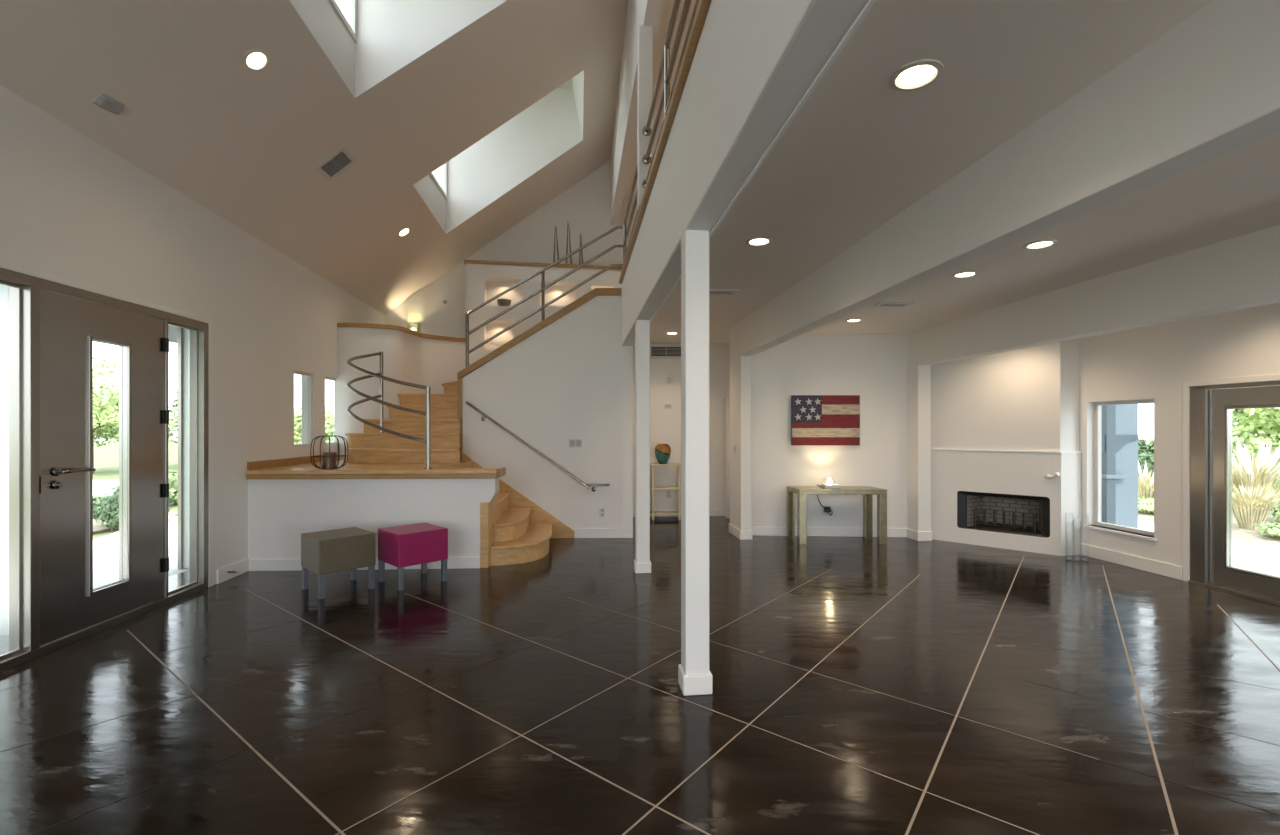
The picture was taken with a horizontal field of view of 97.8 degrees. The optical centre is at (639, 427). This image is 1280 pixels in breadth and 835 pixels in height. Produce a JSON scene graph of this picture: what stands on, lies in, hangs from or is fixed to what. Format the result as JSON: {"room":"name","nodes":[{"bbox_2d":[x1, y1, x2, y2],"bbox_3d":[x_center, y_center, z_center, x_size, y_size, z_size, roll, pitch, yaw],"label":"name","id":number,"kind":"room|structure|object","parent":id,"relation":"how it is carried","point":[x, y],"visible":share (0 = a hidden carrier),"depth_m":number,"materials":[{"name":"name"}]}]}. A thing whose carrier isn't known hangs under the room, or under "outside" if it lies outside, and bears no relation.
{"room":"house entrance hall","nodes":[
{"label":"house entrance hall","id":0,"kind":"room"},
{"bbox_2d":[0,85,384,584],"bbox_3d":[-3.866,-0.391,3.144,0.160,3.681,12.736,0,0,-4],"label":"wall","id":1,"kind":"structure","parent":0,"point":[71,207],"depth_m":5.03,"materials":[{"name":"white paint"}]},
{"bbox_2d":[0,268,208,671],"bbox_3d":[-3.874,0.250,4.027,0.197,2.404,2.103,0,0,-4],"label":"door","id":2,"kind":"structure","parent":1,"relation":"in","point":[54,604],"depth_m":3.83,"materials":[{"name":"metal"}]},
{"bbox_2d":[0,259,212,586],"bbox_3d":[-3.846,0.224,4.029,0.012,2.452,2.204,0,0,-4],"label":"trim","id":3,"kind":"structure","parent":1,"relation":"attached to","point":[4,264],"depth_m":4.63,"materials":[{"name":"white paint"}]},
{"bbox_2d":[168,325,177,342],"bbox_3d":[-5.219,-1.280,5.200,2.562,0.180,5.400,0,0,0],"label":"roof canopy","id":4,"kind":"object","parent":1,"relation":"attached to","point":[172,330],"depth_m":7.03,"materials":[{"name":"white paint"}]},
{"bbox_2d":[216,558,249,583],"bbox_3d":[-3.950,1.385,5.454,0.018,0.130,0.534,0,0,-4],"label":"baseboard","id":5,"kind":"structure","parent":1,"relation":"attached to","point":[222,574],"depth_m":5.38,"materials":[{"name":"white paint"}]},
{"bbox_2d":[294,370,311,447],"bbox_3d":[-4.106,-0.225,6.751,0.040,0.915,0.484,0,0,-4],"label":"window","id":6,"kind":"structure","parent":1,"relation":"in","point":[309,375],"depth_m":6.96,"materials":[{"name":"white plastic"}]},
{"bbox_2d":[0,0,627,314],"bbox_3d":[-1.648,-3.679,3.414,4.603,3.690,13.524,0,0,-3],"label":"ceiling","id":7,"kind":"structure","parent":0,"point":[245,145],"depth_m":5.29,"materials":[{"name":"beige paint"}]},
{"bbox_2d":[92,92,125,113],"bbox_3d":[-3.596,-2.196,3.783,0.086,0.086,0.162,0,0,3],"label":"ceiling vent","id":8,"kind":"object","parent":7,"relation":"attached to","point":[103,100],"visible":1,"depth_m":3.76,"materials":[{"name":"grey plastic"}]},
{"bbox_2d":[243,49,268,71],"bbox_3d":[-2.881,-2.760,4.188,0.155,0.120,0.192,0,0,0],"label":"recessed light","id":9,"kind":"object","parent":7,"relation":"in","point":[255,60],"visible":1,"depth_m":4.18,"materials":[{"name":"beige"}]},
{"bbox_2d":[314,145,356,181],"bbox_3d":[-3.063,-2.660,5.627,0.309,0.229,0.304,0,0,0],"label":"ceiling vent","id":10,"kind":"object","parent":7,"relation":"in","point":[340,160],"visible":1,"depth_m":5.61,"materials":[{"name":"white plastic"}]},
{"bbox_2d":[290,0,506,97],"bbox_3d":[-1.524,-4.152,4.455,2.095,2.292,1.568,0,0,-8],"label":"skylight","id":11,"kind":"object","parent":7,"relation":"in","point":[391,34],"visible":1,"depth_m":5.12,"materials":[{"name":"white paint"}]},
{"bbox_2d":[329,0,356,42],"bbox_3d":[-2.543,-4.402,4.310,0.070,1.792,1.548,0,0,-5],"label":"window","id":12,"kind":"structure","parent":11,"relation":"attached to","point":[350,24],"depth_m":5.03,"materials":[{"name":"white plastic"}]},
{"bbox_2d":[248,479,479,558],"bbox_3d":[-2.820,0.985,5.817,2.322,0.930,0.200,0,0,-3],"label":"wall","id":13,"kind":"structure","parent":0,"point":[280,511],"depth_m":5.71,"materials":[{"name":"white paint"}]},
{"bbox_2d":[249,557,479,570],"bbox_3d":[-2.814,1.390,5.710,2.322,0.120,0.016,0,0,-3],"label":"baseboard","id":14,"kind":"structure","parent":13,"relation":"attached to","point":[452,562],"depth_m":5.70,"materials":[{"name":"white paint"}]},
{"bbox_2d":[335,327,465,459],"bbox_3d":[-3.378,0.040,8.197,0.494,2.820,1.912,0,0,43],"label":"wall","id":15,"kind":"structure","parent":0,"point":[407,357],"depth_m":7.72,"materials":[{"name":"white paint"}]},
{"bbox_2d":[337,323,465,341],"bbox_3d":[-3.380,-1.400,8.187,0.539,0.060,1.935,0,0,43],"label":"trim","id":16,"kind":"structure","parent":15,"relation":"on","point":[339,325],"depth_m":7.83,"materials":[{"name":"brown wood"}]},
{"bbox_2d":[480,478,498,501],"bbox_3d":[-1.583,0.645,5.879,0.155,0.250,0.200,0,0,-3],"label":"wall","id":17,"kind":"structure","parent":0,"point":[489,488],"depth_m":5.78,"materials":[{"name":"white paint"}]},
{"bbox_2d":[480,501,491,567],"bbox_3d":[-1.617,1.110,5.877,0.085,0.680,0.200,0,0,-3],"label":"trim","id":18,"kind":"structure","parent":17,"relation":"attached to","point":[485,507],"depth_m":5.78,"materials":[{"name":"brown wood"}]},
{"bbox_2d":[413,70,583,233],"bbox_3d":[-1.813,-4.044,7.670,2.089,2.318,1.576,0,0,-7],"label":"skylight","id":19,"kind":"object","parent":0,"point":[535,137],"depth_m":8.41,"materials":[{"name":"white paint"}]},
{"bbox_2d":[430,162,446,199],"bbox_3d":[-2.831,-4.294,7.525,0.070,1.818,1.548,0,0,-5],"label":"window","id":20,"kind":"structure","parent":19,"relation":"in","point":[443,190],"depth_m":8.24,"materials":[{"name":"white plastic"}]},
{"bbox_2d":[385,160,636,337],"bbox_3d":[-0.860,-2.350,9.854,7.175,7.600,0.144,0,0,-8],"label":"wall","id":21,"kind":"structure","parent":0,"point":[585,206],"depth_m":9.66,"materials":[{"name":"white paint"}]},
{"bbox_2d":[486,281,592,348],"bbox_3d":[-1.543,-0.595,9.388,2.599,4.090,0.030,0,0,-9],"label":"wall niche","id":22,"kind":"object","parent":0,"point":[493,288],"depth_m":9.27,"materials":[{"name":"white paint"}]},
{"bbox_2d":[464,260,621,269],"bbox_3d":[-1.540,-2.665,9.266,2.629,0.050,0.330,0,0,-9],"label":"trim","id":23,"kind":"structure","parent":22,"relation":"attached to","point":[465,261],"depth_m":9.07,"materials":[{"name":"brown wood"}]},
{"bbox_2d":[566,224,571,263],"bbox_3d":[-1.182,-3.059,9.284,0.117,0.741,0.032,0,0,0],"label":"sculpture","id":24,"kind":"object","parent":23,"relation":"on","point":[567,224],"visible":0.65,"depth_m":9.27,"materials":[{"name":"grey metal"}]},
{"bbox_2d":[461,296,621,529],"bbox_3d":[-1.236,-0.150,7.430,2.281,3.200,0.140,0,0,0],"label":"wall","id":25,"kind":"structure","parent":0,"point":[561,383],"depth_m":7.36,"materials":[{"name":"white paint"}]},
{"bbox_2d":[458,379,462,460],"bbox_3d":[-2.370,-0.075,7.428,0.060,1.150,0.175,0,0,0],"label":"trim","id":26,"kind":"structure","parent":25,"relation":"attached to","point":[460,381],"depth_m":7.34,"materials":[{"name":"brown wood"}]},
{"bbox_2d":[462,452,573,537],"bbox_3d":[-1.601,0.886,7.348,1.478,1.129,0.021,0,0,0],"label":"trim","id":27,"kind":"structure","parent":25,"relation":"attached to","point":[537,514],"depth_m":7.34,"materials":[{"name":"brown wood"}]},
{"bbox_2d":[465,401,609,491],"bbox_3d":[-1.339,0.243,7.312,1.886,1.193,0.096,0,0,0],"label":"handrail","id":28,"kind":"object","parent":25,"relation":"attached to","point":[593,489],"visible":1,"depth_m":7.27,"materials":[{"name":"silver metal"}]},
{"bbox_2d":[457,288,621,378],"bbox_3d":[-1.317,-1.239,7.430,2.165,1.203,0.200,0,0,0],"label":"trim","id":29,"kind":"structure","parent":25,"relation":"attached to","point":[595,292],"depth_m":7.33,"materials":[{"name":"brown wood"}]},
{"bbox_2d":[466,226,622,366],"bbox_3d":[-1.262,-1.737,7.430,2.123,1.904,0.046,0,0,0],"label":"stair railing","id":30,"kind":"object","parent":29,"relation":"on","point":[543,270],"visible":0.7,"depth_m":7.41,"materials":[{"name":"silver metal"}]},
{"bbox_2d":[569,439,581,447],"bbox_3d":[-0.850,0.200,7.354,0.180,0.120,0.012,0,0,0],"label":"light switch","id":31,"kind":"object","parent":25,"relation":"attached to","point":[573,443],"visible":1,"depth_m":7.35,"materials":[{"name":"white plastic"}]},
{"bbox_2d":[574,528,632,537],"bbox_3d":[-0.481,1.385,7.351,0.772,0.130,0.018,0,0,0],"label":"baseboard","id":32,"kind":"structure","parent":25,"relation":"attached to","point":[578,532],"depth_m":7.34,"materials":[{"name":"white paint"}]},
{"bbox_2d":[619,0,711,283],"bbox_3d":[0.419,-1.940,2.059,0.199,0.100,10.611,0,0,-7],"label":"trim","id":33,"kind":"structure","parent":25,"relation":"attached to","point":[703,6],"depth_m":3.32,"materials":[{"name":"brown wood"}]},
{"bbox_2d":[623,167,638,262],"bbox_3d":[-0.079,-2.320,6.175,0.042,0.659,2.164,0,0,-7],"label":"balcony railing","id":34,"kind":"object","parent":33,"relation":"on","point":[625,233],"visible":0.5,"depth_m":6.45,"materials":[{"name":"silver metal"}]},
{"bbox_2d":[637,25,652,209],"bbox_3d":[0.045,-2.783,5.026,0.125,1.595,0.140,0,0,-6],"label":"column","id":35,"kind":"structure","parent":33,"relation":"on","point":[645,33],"depth_m":4.96,"materials":[{"name":"white paint"}]},
{"bbox_2d":[642,0,698,187],"bbox_3d":[0.513,-2.331,0.975,0.084,0.682,8.002,0,0,-7],"label":"balcony railing","id":36,"kind":"object","parent":33,"relation":"on","point":[667,64],"visible":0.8,"depth_m":3.82,"materials":[{"name":"silver metal"}]},
{"bbox_2d":[466,263,621,364],"bbox_3d":[-1.523,-0.595,9.254,2.599,4.090,0.240,0,0,-9],"label":"wall","id":37,"kind":"structure","parent":0,"point":[477,275],"depth_m":9.07,"materials":[{"name":"white paint"}]},
{"bbox_2d":[497,299,510,305],"bbox_3d":[-2.227,-2.034,9.147,0.230,0.120,0.230,0,0,0],"label":"stone bowl","id":38,"kind":"object","parent":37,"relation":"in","point":[501,302],"visible":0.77,"depth_m":9.07,"materials":[{"name":"grey stone"}]},
{"bbox_2d":[622,346,632,527],"bbox_3d":[-0.247,-0.020,8.274,0.140,2.940,1.847,0,0,-5],"label":"wall","id":39,"kind":"structure","parent":0,"point":[627,351],"depth_m":7.36,"materials":[{"name":"white paint"}]},
{"bbox_2d":[632,0,876,346],"bbox_3d":[0.510,-1.083,2.080,0.014,0.019,10.630,0,0,-7],"label":"trim","id":40,"kind":"structure","parent":39,"relation":"attached to","point":[870,3],"depth_m":1.86,"materials":[{"name":"white paint"}]},
{"bbox_2d":[610,0,663,225],"bbox_3d":[0.279,-4.760,3.375,0.139,2.380,13.251,0,0,-7],"label":"wall","id":41,"kind":"structure","parent":0,"point":[639,12],"depth_m":6.74,"materials":[{"name":"white paint"}]},
{"bbox_2d":[0,516,1279,834],"bbox_3d":[0.850,1.449,3.500,10.900,0.002,13.400,0,0,0],"label":"floor","id":42,"kind":"structure","parent":0,"point":[861,686],"depth_m":2.91,"materials":[{"name":"concrete"}]},
{"bbox_2d":[301,527,375,598],"bbox_3d":[-2.723,1.200,5.038,0.470,0.500,0.470,0,0,42],"label":"ottoman","id":43,"kind":"object","parent":42,"relation":"on","point":[352,548],"visible":1,"depth_m":4.90,"materials":[{"name":"beige fabric"}]},
{"bbox_2d":[378,523,447,590],"bbox_3d":[-2.150,1.200,5.283,0.470,0.500,0.470,0,0,43],"label":"ottoman","id":44,"kind":"object","parent":42,"relation":"on","point":[400,547],"visible":1,"depth_m":5.14,"materials":[{"name":"fabric"}]},
{"bbox_2d":[246,294,584,565],"bbox_3d":[-2.208,-0.175,7.400,3.815,3.250,3.560,0,0,0],"label":"staircase","id":45,"kind":"structure","parent":42,"relation":"on","point":[372,454],"depth_m":6.65,"materials":[{"name":"brown wood"}]},
{"bbox_2d":[310,435,347,468],"bbox_3d":[-3.310,0.255,5.950,0.353,0.350,0.353,0,0,0],"label":"candle lantern","id":46,"kind":"object","parent":45,"relation":"on","point":[329,458],"visible":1,"depth_m":5.89,"materials":[{"name":"grey metal"}]},
{"bbox_2d":[323,452,335,467],"bbox_3d":[-3.310,0.338,5.950,0.124,0.160,0.124,0,0,0],"label":"candle","id":47,"kind":"object","parent":46,"relation":"on","point":[325,459],"depth_m":5.90,"materials":[{"name":"white wax"}]},
{"bbox_2d":[347,351,432,468],"bbox_3d":[-2.965,-0.279,6.373,0.557,1.418,1.828,0,0,-40],"label":"curved railing","id":48,"kind":"object","parent":45,"relation":"on","point":[427,413],"visible":0.99,"depth_m":6.06,"materials":[{"name":"silver metal"}]},
{"bbox_2d":[634,320,650,573],"bbox_3d":[0.024,0.185,5.634,0.163,2.530,0.163,0,0,-6],"label":"support post","id":49,"kind":"object","parent":42,"relation":"on","point":[642,564],"visible":1,"depth_m":5.57,"materials":[{"name":"white paint"}]},
{"bbox_2d":[650,463,680,519],"bbox_3d":[0.420,1.012,8.935,0.640,0.875,0.270,0,0,0],"label":"console","id":50,"kind":"object","parent":42,"relation":"on","point":[652,488],"visible":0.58,"depth_m":8.80,"materials":[{"name":"beige paint"}]},
{"bbox_2d":[655,444,670,463],"bbox_3d":[0.365,0.414,8.930,0.264,0.322,0.264,0,0,0],"label":"ceramic vase","id":51,"kind":"object","parent":50,"relation":"on","point":[662,451],"visible":0.98,"depth_m":8.84,"materials":[{"name":"teal ceramic"}]},
{"bbox_2d":[678,230,711,695],"bbox_3d":[0.306,0.185,3.104,0.163,2.530,0.163,0,0,-6],"label":"support post","id":52,"kind":"object","parent":42,"relation":"on","point":[694,674],"visible":1,"depth_m":3.04,"materials":[{"name":"white paint"}]},
{"bbox_2d":[786,486,886,544],"bbox_3d":[2.500,1.107,7.145,1.140,0.685,0.430,0,0,0],"label":"console table","id":53,"kind":"object","parent":42,"relation":"on","point":[802,492],"visible":1,"depth_m":6.97,"materials":[{"name":"beige wood"}]},
{"bbox_2d":[822,478,840,487],"bbox_3d":[2.440,0.700,7.120,0.200,0.130,0.140,0,0,0],"label":"lamp","id":54,"kind":"object","parent":53,"relation":"on","point":[829,485],"visible":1,"depth_m":7.06,"materials":[{"name":"white plastic"}]},
{"bbox_2d":[931,338,1081,555],"bbox_3d":[4.643,0.098,7.198,1.754,2.705,1.099,0,0,44],"label":"fireplace","id":55,"kind":"object","parent":42,"relation":"on","point":[1002,422],"depth_m":6.71,"materials":[{"name":"white paint"}]},
{"bbox_2d":[624,0,695,199],"bbox_3d":[1.041,-4.080,3.500,3.119,0.060,13.400,0,0,0],"label":"ceiling","id":56,"kind":"structure","parent":0,"point":[668,5],"depth_m":6.04,"materials":[{"name":"white paint"}]},
{"bbox_2d":[633,343,729,508],"bbox_3d":[0.671,-0.020,9.230,2.153,2.940,0.140,0,0,-3],"label":"wall","id":57,"kind":"structure","parent":0,"point":[665,423],"depth_m":9.15,"materials":[{"name":"white paint"}]},
{"bbox_2d":[650,344,680,358],"bbox_3d":[0.430,-1.250,9.124,0.580,0.240,0.012,0,0,-3],"label":"air vent","id":58,"kind":"object","parent":57,"relation":"in","point":[657,351],"visible":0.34,"depth_m":9.12,"materials":[{"name":"white plastic"}]},
{"bbox_2d":[633,509,724,516],"bbox_3d":[0.675,1.390,9.152,2.153,0.120,0.016,0,0,-3],"label":"baseboard","id":59,"kind":"structure","parent":57,"relation":"attached to","point":[712,512],"depth_m":9.14,"materials":[{"name":"white paint"}]},
{"bbox_2d":[725,397,729,517],"bbox_3d":[1.450,0.475,9.050,0.100,1.950,0.200,0,0,0],"label":"trim","id":60,"kind":"structure","parent":57,"relation":"attached to","point":[727,399],"depth_m":8.95,"materials":[{"name":"white paint"}]},
{"bbox_2d":[730,321,750,529],"bbox_3d":[1.350,0.030,7.526,0.135,2.840,0.540,0,0,-6],"label":"wall","id":61,"kind":"structure","parent":0,"point":[740,366],"depth_m":7.31,"materials":[{"name":"white paint"}]},
{"bbox_2d":[729,523,751,539],"bbox_3d":[1.350,1.390,7.525,0.167,0.120,0.570,0,0,-6],"label":"baseboard","id":62,"kind":"structure","parent":61,"relation":"attached to","point":[740,534],"depth_m":7.25,"materials":[{"name":"white paint"}]},
{"bbox_2d":[741,0,1279,355],"bbox_3d":[1.921,-1.190,2.025,0.154,0.500,10.519,0,0,-6],"label":"ceiling beam","id":63,"kind":"structure","parent":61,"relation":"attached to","point":[1207,88],"depth_m":2.29,"materials":[{"name":"white paint"}]},
{"bbox_2d":[622,0,867,345],"bbox_3d":[0.432,-1.485,2.079,0.149,0.810,10.640,0,0,-7],"label":"ceiling beam","id":64,"kind":"structure","parent":0,"point":[754,61],"depth_m":2.33,"materials":[{"name":"white paint"}]},
{"bbox_2d":[751,333,906,527],"bbox_3d":[2.478,0.048,7.540,2.149,2.805,0.140,0,0,4],"label":"wall","id":65,"kind":"structure","parent":0,"point":[873,367],"depth_m":7.47,"materials":[{"name":"white paint"}]},
{"bbox_2d":[791,395,859,444],"bbox_3d":[2.472,-0.102,7.440,0.900,0.667,0.047,0,0,0],"label":"picture","id":66,"kind":"object","parent":65,"relation":"attached to","point":[815,419],"visible":1,"depth_m":7.42,"materials":[{"name":"multicoloured"}]},
{"bbox_2d":[751,527,906,537],"bbox_3d":[2.472,1.390,7.463,2.149,0.120,0.016,0,0,4],"label":"baseboard","id":67,"kind":"structure","parent":65,"relation":"attached to","point":[756,531],"depth_m":7.45,"materials":[{"name":"white paint"}]},
{"bbox_2d":[907,330,930,531],"bbox_3d":[3.631,0.098,7.393,0.170,2.705,0.450,0,0,-6],"label":"wall","id":68,"kind":"structure","parent":0,"point":[918,376],"depth_m":7.17,"materials":[{"name":"white paint"}]},
{"bbox_2d":[907,528,931,540],"bbox_3d":[3.634,1.390,7.352,0.200,0.120,0.400,0,0,-6],"label":"baseboard","id":69,"kind":"structure","parent":68,"relation":"attached to","point":[915,535],"depth_m":7.16,"materials":[{"name":"white paint"}]},
{"bbox_2d":[650,0,1213,343],"bbox_3d":[1.398,-1.420,3.085,2.260,0.060,12.723,0,0,-6],"label":"ceiling","id":70,"kind":"structure","parent":0,"point":[860,151],"depth_m":2.50,"materials":[{"name":"white paint"}]},
{"bbox_2d":[709,289,738,294],"bbox_3d":[0.815,-1.384,5.682,0.344,0.012,0.200,0,0,-6],"label":"ceiling vent","id":71,"kind":"object","parent":70,"relation":"in","point":[711,291],"visible":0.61,"depth_m":5.64,"materials":[{"name":"white plastic"}]},
{"bbox_2d":[746,237,771,245],"bbox_3d":[0.885,-1.385,4.148,0.192,0.010,0.192,0,0,0],"label":"recessed light","id":72,"kind":"object","parent":70,"relation":"in","point":[755,241],"visible":1,"depth_m":4.13,"materials":[{"name":"beige"}]},
{"bbox_2d":[889,59,943,90],"bbox_3d":[1.087,-1.385,2.197,0.192,0.010,0.192,0,0,0],"label":"recessed light","id":73,"kind":"object","parent":70,"relation":"in","point":[918,74],"visible":1,"depth_m":2.19,"materials":[{"name":"beige"}]},
{"bbox_2d":[804,130,1279,333],"bbox_3d":[3.047,-1.285,2.230,2.238,0.060,11.145,0,0,-6],"label":"ceiling","id":74,"kind":"structure","parent":0,"point":[1235,193],"depth_m":3.75,"materials":[{"name":"white paint"}]},
{"bbox_2d":[872,301,914,307],"bbox_3d":[2.561,-1.249,5.647,0.344,0.012,0.200,0,0,-6],"label":"ceiling vent","id":75,"kind":"object","parent":74,"relation":"in","point":[883,303],"visible":1,"depth_m":5.62,"materials":[{"name":"white plastic"}]},
{"bbox_2d":[952,271,978,277],"bbox_3d":[2.648,-1.250,4.547,0.192,0.010,0.192,0,0,0],"label":"recessed light","id":76,"kind":"object","parent":74,"relation":"in","point":[963,274],"visible":1,"depth_m":4.53,"materials":[{"name":"beige"}]},
{"bbox_2d":[1023,239,1057,248],"bbox_3d":[2.728,-1.250,3.806,0.192,0.010,0.192,0,0,0],"label":"recessed light","id":77,"kind":"object","parent":74,"relation":"in","point":[1038,244],"visible":1,"depth_m":3.79,"materials":[{"name":"beige"}]},
{"bbox_2d":[918,225,1279,364],"bbox_3d":[4.183,-1.056,1.980,0.169,0.499,10.430,0,0,-6],"label":"ceiling beam","id":78,"kind":"structure","parent":0,"point":[1241,272],"depth_m":4.40,"materials":[{"name":"white paint"}]},
{"bbox_2d":[1080,302,1279,565],"bbox_3d":[5.490,0.000,2.908,0.160,2.900,12.261,0,0,-6],"label":"wall","id":79,"kind":"structure","parent":0,"point":[1153,361],"depth_m":5.48,"materials":[{"name":"white paint"}]},
{"bbox_2d":[1083,399,1156,541],"bbox_3d":[5.164,0.416,5.960,0.160,1.428,0.808,0,0,-6],"label":"window","id":80,"kind":"structure","parent":79,"relation":"in","point":[1098,523],"depth_m":6.29,"materials":[{"name":"white plastic"}]},
{"bbox_2d":[1081,543,1181,579],"bbox_3d":[5.106,1.385,5.854,0.018,0.130,1.095,0,0,-6],"label":"baseboard","id":81,"kind":"structure","parent":79,"relation":"attached to","point":[1149,565],"depth_m":5.77,"materials":[{"name":"white paint"}]},
{"bbox_2d":[1182,373,1279,581],"bbox_3d":[5.230,0.501,4.627,0.015,1.898,1.362,0,0,-6],"label":"trim","id":82,"kind":"structure","parent":79,"relation":"attached to","point":[1186,385],"depth_m":5.26,"materials":[{"name":"white paint"}]},
{"bbox_2d":[1188,380,1279,605],"bbox_3d":[5.305,0.530,4.607,0.170,1.840,1.307,0,0,-6],"label":"door","id":83,"kind":"structure","parent":79,"relation":"in","point":[1211,406],"depth_m":5.06,"materials":[{"name":"metal"}]},
{"label":"outside","id":84,"kind":"structure","parent":0,"visible":0},
{"bbox_2d":[93,511,177,534],"bbox_3d":[-10.050,1.565,9.450,3.900,0.049,3.500,0,0,0],"label":"bed","id":85,"kind":"object","parent":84,"point":[98,528],"depth_m":8.68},
{"bbox_2d":[93,485,176,530],"bbox_3d":[-7.996,1.201,8.848,1.199,0.794,1.082,0,0,30],"label":"shrub","id":86,"kind":"object","parent":85,"relation":"on","point":[106,510],"visible":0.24,"depth_m":8.48,"materials":[{"name":"green plant"}]},
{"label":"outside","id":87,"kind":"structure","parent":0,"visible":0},
{"bbox_2d":[1138,511,1279,549],"bbox_3d":[9.725,1.565,7.250,3.550,0.049,8.500,0,0,0],"label":"garden","id":88,"kind":"object","parent":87,"point":[1249,536],"depth_m":7.99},
{"bbox_2d":[1138,461,1153,497],"bbox_3d":[9.896,1.093,10.891,1.071,0.995,1.068,0,0,0],"label":"ornamental grass","id":89,"kind":"object","parent":88,"relation":"on","point":[1146,484],"depth_m":10.75,"materials":[{"name":"plant"}]},
{"bbox_2d":[1138,497,1153,513],"bbox_3d":[9.261,1.436,10.072,0.796,0.332,0.977,0,0,14],"label":"shrub","id":90,"kind":"object","parent":88,"relation":"on","point":[1146,505],"visible":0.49,"depth_m":9.97,"materials":[{"name":"green plant"}]},
{"bbox_2d":[1232,436,1279,510],"bbox_3d":[11.398,0.875,10.389,1.746,1.431,1.719,0,0,0],"label":"ornamental grass","id":91,"kind":"object","parent":88,"relation":"on","point":[1252,474],"depth_m":10.20,"materials":[{"name":"plant"}]},
{"bbox_2d":[1232,485,1279,529],"bbox_3d":[9.350,1.225,8.547,0.873,0.730,0.862,0,0,0],"label":"ornamental grass","id":92,"kind":"object","parent":88,"relation":"on","point":[1249,509],"depth_m":8.44,"materials":[{"name":"plant"}]},
{"bbox_2d":[1250,520,1279,538],"bbox_3d":[9.116,1.463,7.714,1.098,0.283,1.039,0,0,0],"label":"shrub","id":93,"kind":"object","parent":88,"relation":"on","point":[1272,529],"visible":1,"depth_m":7.78,"materials":[{"name":"green plant"}]},
{"bbox_2d":[1271,471,1279,522],"bbox_3d":[10.652,1.134,8.898,1.140,1.033,0.863,0,0,0],"label":"shrub","id":94,"kind":"object","parent":88,"relation":"on","point":[1276,513],"visible":0.65,"depth_m":8.97,"materials":[{"name":"green plant"}]},
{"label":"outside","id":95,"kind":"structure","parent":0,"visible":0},
{"bbox_2d":[93,439,1279,562],"bbox_3d":[0.000,1.590,20.000,140.000,0.001,120.000,0,0,0],"label":"lawn","id":96,"kind":"structure","parent":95,"point":[106,457],"depth_m":26.48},
{"bbox_2d":[93,357,174,473],"bbox_3d":[-19.318,-0.433,19.280,4.804,4.099,5.447,0,0,-28],"label":"tree","id":97,"kind":"object","parent":96,"relation":"on","point":[105,405],"visible":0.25,"depth_m":18.82,"materials":[{"name":"green plant"}]},
{"bbox_2d":[168,471,177,504],"bbox_3d":[-9.599,1.234,11.595,1.390,0.752,1.156,0,0,0],"label":"shrub","id":98,"kind":"object","parent":96,"relation":"on","point":[173,481],"visible":0.25,"depth_m":11.26,"materials":[{"name":"green plant"}]},
{"bbox_2d":[168,390,177,442],"bbox_3d":[-18.549,-0.108,24.633,4.087,3.450,3.840,0,0,0],"label":"tree","id":99,"kind":"object","parent":96,"relation":"on","point":[174,406],"visible":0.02,"depth_m":23.39,"materials":[{"name":"green plant"}]},
{"bbox_2d":[294,405,333,443],"bbox_3d":[-16.920,0.176,28.145,3.832,2.883,3.289,0,0,-6],"label":"tree","id":100,"kind":"object","parent":96,"relation":"on","point":[329,420],"visible":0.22,"depth_m":27.51,"materials":[{"name":"green plant"}]},
{"bbox_2d":[1138,440,1153,482],"bbox_3d":[10.891,0.952,11.770,1.750,1.521,1.399,0,0,0],"label":"shrub","id":101,"kind":"object","parent":96,"relation":"on","point":[1144,454],"visible":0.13,"depth_m":11.50,"materials":[{"name":"green plant"}]},
{"bbox_2d":[1232,408,1279,489],"bbox_3d":[16.155,-0.181,14.214,4.455,3.596,4.388,0,0,0],"label":"tree","id":102,"kind":"object","parent":96,"relation":"on","point":[1263,422],"visible":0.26,"depth_m":13.89,"materials":[{"name":"green plant"}]},
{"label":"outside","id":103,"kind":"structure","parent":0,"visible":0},
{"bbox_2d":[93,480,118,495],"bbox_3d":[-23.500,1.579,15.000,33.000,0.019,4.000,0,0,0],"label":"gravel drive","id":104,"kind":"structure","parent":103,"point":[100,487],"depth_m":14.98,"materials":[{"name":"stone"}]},
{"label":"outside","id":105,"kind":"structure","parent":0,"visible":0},
{"bbox_2d":[93,516,188,588],"bbox_3d":[-5.848,1.545,3.300,3.750,0.070,12.917,0,0,-4],"label":"path entry","id":106,"kind":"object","parent":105,"point":[106,548],"visible":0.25,"depth_m":6.56,"materials":[{"name":"concrete"}]},
{"bbox_2d":[0,284,8,634],"bbox_3d":[-4.955,0.160,3.950,1.330,2.700,0.140,0,0,0],"label":"screen panel","id":107,"kind":"object","parent":106,"relation":"on","point":[4,290],"visible":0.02,"depth_m":3.91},
{"bbox_2d":[178,327,188,568],"bbox_3d":[-4.560,0.160,6.030,0.760,2.700,0.140,0,0,0],"label":"screen panel","id":108,"kind":"object","parent":106,"relation":"on","point":[183,334],"visible":0.2,"depth_m":5.99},
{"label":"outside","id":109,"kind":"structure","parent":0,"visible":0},
{"bbox_2d":[1138,519,1279,575],"bbox_3d":[7.065,1.545,4.000,3.566,0.070,14.196,0,0,-3],"label":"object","id":110,"kind":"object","parent":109,"point":[1247,556],"visible":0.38,"depth_m":6.56,"materials":[{"name":"concrete"}]},
{"bbox_2d":[1102,404,1138,527],"bbox_3d":[6.410,-0.120,7.550,0.500,3.260,0.340,0,0,0],"label":"porch post","id":111,"kind":"object","parent":110,"relation":"on","point":[1120,436],"visible":0.44,"depth_m":7.46,"materials":[{"name":"grey paint"}]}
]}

